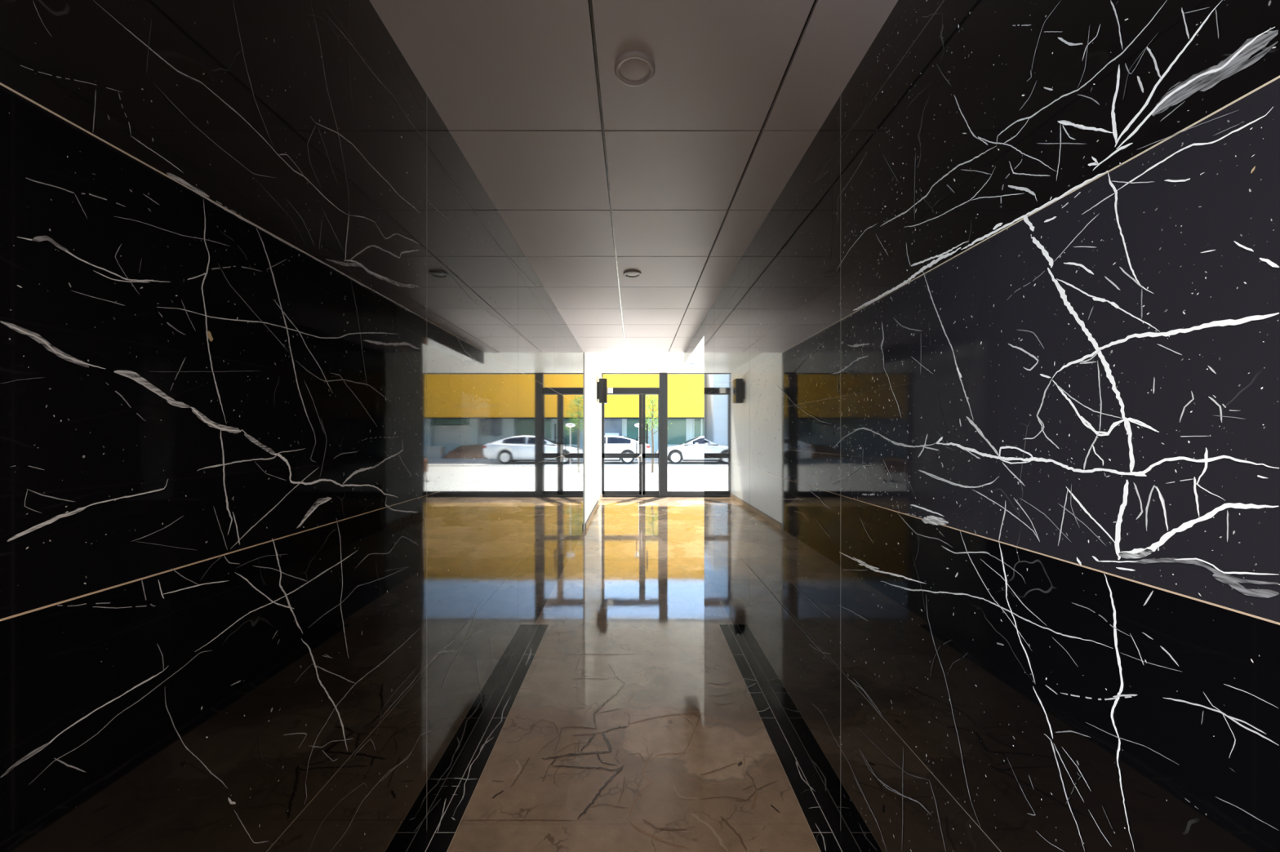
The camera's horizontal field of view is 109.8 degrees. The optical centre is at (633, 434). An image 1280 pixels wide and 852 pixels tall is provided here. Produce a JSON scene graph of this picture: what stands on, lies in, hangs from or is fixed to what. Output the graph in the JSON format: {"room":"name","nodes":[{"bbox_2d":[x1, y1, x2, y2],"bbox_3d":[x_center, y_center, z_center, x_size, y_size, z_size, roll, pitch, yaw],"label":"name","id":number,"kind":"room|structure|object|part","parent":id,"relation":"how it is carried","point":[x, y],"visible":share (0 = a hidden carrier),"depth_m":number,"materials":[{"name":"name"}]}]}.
{"room":"lobby","nodes":[
{"label":"lobby","id":0,"kind":"room"},
{"bbox_2d":[0,0,601,851],"bbox_3d":[-0.784,0.007,5.050,0.192,2.665,9.500,0,0,0],"label":"wall","id":1,"kind":"structure","parent":0,"point":[291,411],"depth_m":0.83,"materials":[{"name":"black stone"}]},
{"bbox_2d":[585,493,602,529],"bbox_3d":[-0.679,1.298,7.985,0.018,0.085,3.290,0,0,0],"label":"baseboard","id":2,"kind":"structure","parent":1,"relation":"attached to","point":[593,510],"depth_m":7.40,"materials":[{"name":"beige stone"}]},
{"bbox_2d":[595,369,607,404],"bbox_3d":[-0.600,-0.889,8.351,0.201,0.593,0.517,0,0,0],"label":"speaker","id":3,"kind":"object","parent":1,"relation":"attached to","point":[602,384],"visible":0.98,"depth_m":8.39,"materials":[{"name":"black plastic"}]},
{"bbox_2d":[602,394,642,495],"bbox_3d":[-0.248,0.212,9.660,0.861,2.176,0.124,0,0,0],"label":"door","id":4,"kind":"structure","parent":1,"relation":"in","point":[636,455],"depth_m":9.68,"materials":[{"name":"metal"}]},
{"bbox_3d":[0.109,0.399,9.637,0.148,0.375,0.078,0,0,0],"label":"handle","id":5,"kind":"part","parent":4,"relation":"part of","materials":[{"name":"silver metal"}]},
{"bbox_2d":[601,404,659,497],"bbox_3d":[-0.069,0.230,9.700,1.238,2.220,0.100,0,0,0],"label":"trim","id":6,"kind":"structure","parent":1,"relation":"attached to","point":[602,404],"depth_m":9.65,"materials":[{"name":"metal"}]},
{"bbox_2d":[637,394,659,495],"bbox_3d":[0.318,0.212,9.689,0.461,2.176,0.066,0,0,0],"label":"door","id":7,"kind":"structure","parent":1,"relation":"in","point":[644,455],"depth_m":9.68,"materials":[{"name":"metal"}]},
{"bbox_2d":[368,0,897,352],"bbox_3d":[0.000,-1.387,2.350,1.760,0.475,7.900,0,0,0],"label":"ceiling","id":8,"kind":"structure","parent":0,"point":[595,177],"depth_m":1.64,"materials":[{"name":"paint"}]},
{"bbox_2d":[623,270,641,277],"bbox_3d":[-0.010,-1.144,3.200,0.127,0.012,0.127,0,0,0],"label":"recessed light","id":9,"kind":"object","parent":8,"relation":"in","point":[629,273],"visible":1,"depth_m":3.19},
{"bbox_2d":[614,51,654,86],"bbox_3d":[0.003,-1.144,1.411,0.127,0.012,0.127,0,0,0],"label":"recessed light","id":10,"kind":"object","parent":8,"relation":"in","point":[632,68],"visible":1,"depth_m":1.40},
{"bbox_2d":[415,497,851,851],"bbox_3d":[-0.400,1.464,2.700,7.600,0.252,14.200,0,0,0],"label":"floor","id":11,"kind":"structure","parent":0,"point":[633,714],"depth_m":2.02,"materials":[{"name":"beige stone"}]},
{"bbox_2d":[658,373,667,497],"bbox_3d":[0.638,0.007,9.700,0.173,2.665,0.120,0,0,0],"label":"column","id":12,"kind":"structure","parent":11,"relation":"on","point":[663,377],"depth_m":9.64,"materials":[{"name":"metal"}]},
{"bbox_2d":[591,351,704,373],"bbox_3d":[1.260,-1.425,7.095,4.280,0.200,5.450,0,0,0],"label":"ceiling","id":13,"kind":"structure","parent":0,"point":[607,362],"depth_m":8.37,"materials":[{"name":"white paint"}]},
{"bbox_2d":[704,0,1279,851],"bbox_3d":[0.789,0.095,1.635,0.182,2.490,5.670,0,0,0],"label":"wall","id":14,"kind":"structure","parent":0,"point":[992,376],"depth_m":0.81,"materials":[{"name":"black stone"}]},
{"bbox_2d":[684,319,704,364],"bbox_3d":[0.790,-1.250,5.386,0.180,0.530,1.829,0,0,0],"label":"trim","id":15,"kind":"structure","parent":14,"relation":"attached to","point":[694,353],"depth_m":5.34,"materials":[{"name":"white paint"}]},
{"bbox_3d":[3.290,0.008,7.085,0.180,2.665,5.430,0,0,0],"label":"wall","id":16,"kind":"structure","parent":0,"visible":0},
{"bbox_2d":[601,373,659,394],"bbox_3d":[-0.069,-1.102,9.700,1.238,0.445,0.080,0,0,0],"label":"window","id":17,"kind":"structure","parent":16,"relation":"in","point":[615,390],"depth_m":9.66,"materials":[{"name":"metal"}]},
{"bbox_2d":[607,387,613,393],"bbox_3d":[-0.504,-0.947,9.630,0.117,0.111,0.060,0,0,0],"label":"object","id":18,"kind":"structure","parent":17,"relation":"attached to","point":[610,390],"depth_m":9.60,"materials":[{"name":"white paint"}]},
{"bbox_2d":[667,373,704,497],"bbox_3d":[1.963,0.007,9.700,2.475,2.665,0.070,0,0,0],"label":"window","id":19,"kind":"structure","parent":16,"relation":"in","point":[670,494],"depth_m":9.66,"materials":[{"name":"metal"}]},
{"label":"outside","id":20,"kind":"structure","parent":0,"visible":0},
{"bbox_2d":[604,461,704,466],"bbox_3d":[0.000,1.642,22.900,120.000,0.396,4.000,0,0,0],"label":"lane","id":21,"kind":"structure","parent":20,"point":[606,463],"depth_m":22.19,"materials":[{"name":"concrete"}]},
{"bbox_2d":[604,435,650,464],"bbox_3d":[-1.635,0.733,22.900,4.970,1.425,2.080,0,0,0],"label":"car","id":22,"kind":"object","parent":21,"relation":"on","point":[612,443],"visible":0.35,"depth_m":22.04,"materials":[{"name":"white paint"}]},
{"bbox_3d":[-1.725,1.262,22.900,2.090,0.065,1.800,0,0,0],"label":"sill","id":23,"kind":"part","parent":22,"relation":"part of","materials":[{"name":"white metal"}]},
{"bbox_2d":[654,435,704,464],"bbox_3d":[3.585,0.733,22.900,4.970,1.425,2.080,0,0,0],"label":"car","id":24,"kind":"object","parent":21,"relation":"on","point":[692,450],"visible":0.39,"depth_m":22.01,"materials":[{"name":"white paint"}]},
{"bbox_3d":[3.495,1.262,22.900,2.090,0.065,1.800,0,0,0],"label":"sill","id":25,"kind":"part","parent":24,"relation":"part of","materials":[{"name":"white metal"}]},
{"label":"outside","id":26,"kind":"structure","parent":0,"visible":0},
{"bbox_2d":[620,458,683,461],"bbox_3d":[0.000,1.550,25.025,120.000,0.420,0.250,0,0,0],"label":"kerb","id":27,"kind":"object","parent":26,"point":[646,460],"depth_m":24.90,"materials":[{"name":"concrete"}]},
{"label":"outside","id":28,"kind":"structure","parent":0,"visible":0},
{"bbox_3d":[0.000,1.560,35.075,120.000,0.400,19.850,0,0,0],"label":"pavement","id":29,"kind":"object","parent":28,"visible":0},
{"bbox_2d":[603,374,704,453],"bbox_3d":[10.400,-2.145,30.495,27.200,7.210,9.010,0,0,0],"label":"commercial building","id":30,"kind":"structure","parent":29,"relation":"on","point":[686,393],"depth_m":26.00,"materials":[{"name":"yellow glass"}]},
{"bbox_2d":[604,433,618,435],"bbox_3d":[-1.400,0.158,28.940,0.900,0.526,0.020,0,0,0],"label":"poster","id":31,"kind":"object","parent":30,"relation":"attached to","point":[616,434],"depth_m":28.93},
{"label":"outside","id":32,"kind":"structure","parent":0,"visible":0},
{"bbox_2d":[604,466,704,491],"bbox_3d":[0.000,1.660,15.410,120.000,0.400,11.180,0,0,0],"label":"sidewalk","id":33,"kind":"structure","parent":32,"point":[680,478],"depth_m":14.93,"materials":[{"name":"concrete"}]},
{"bbox_2d":[634,423,639,490],"bbox_3d":[0.130,0.591,10.850,0.230,1.738,0.230,0,0,0],"label":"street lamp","id":34,"kind":"object","parent":33,"relation":"on","point":[635,424],"visible":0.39,"depth_m":10.84,"materials":[{"name":"white metal"}]},
{"bbox_2d":[644,395,669,472],"bbox_3d":[0.815,-0.106,17.293,1.307,3.135,1.253,0,0,0],"label":"street tree","id":35,"kind":"object","parent":33,"relation":"on","point":[651,414],"visible":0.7,"depth_m":17.27,"materials":[{"name":"green plant"}]}
]}

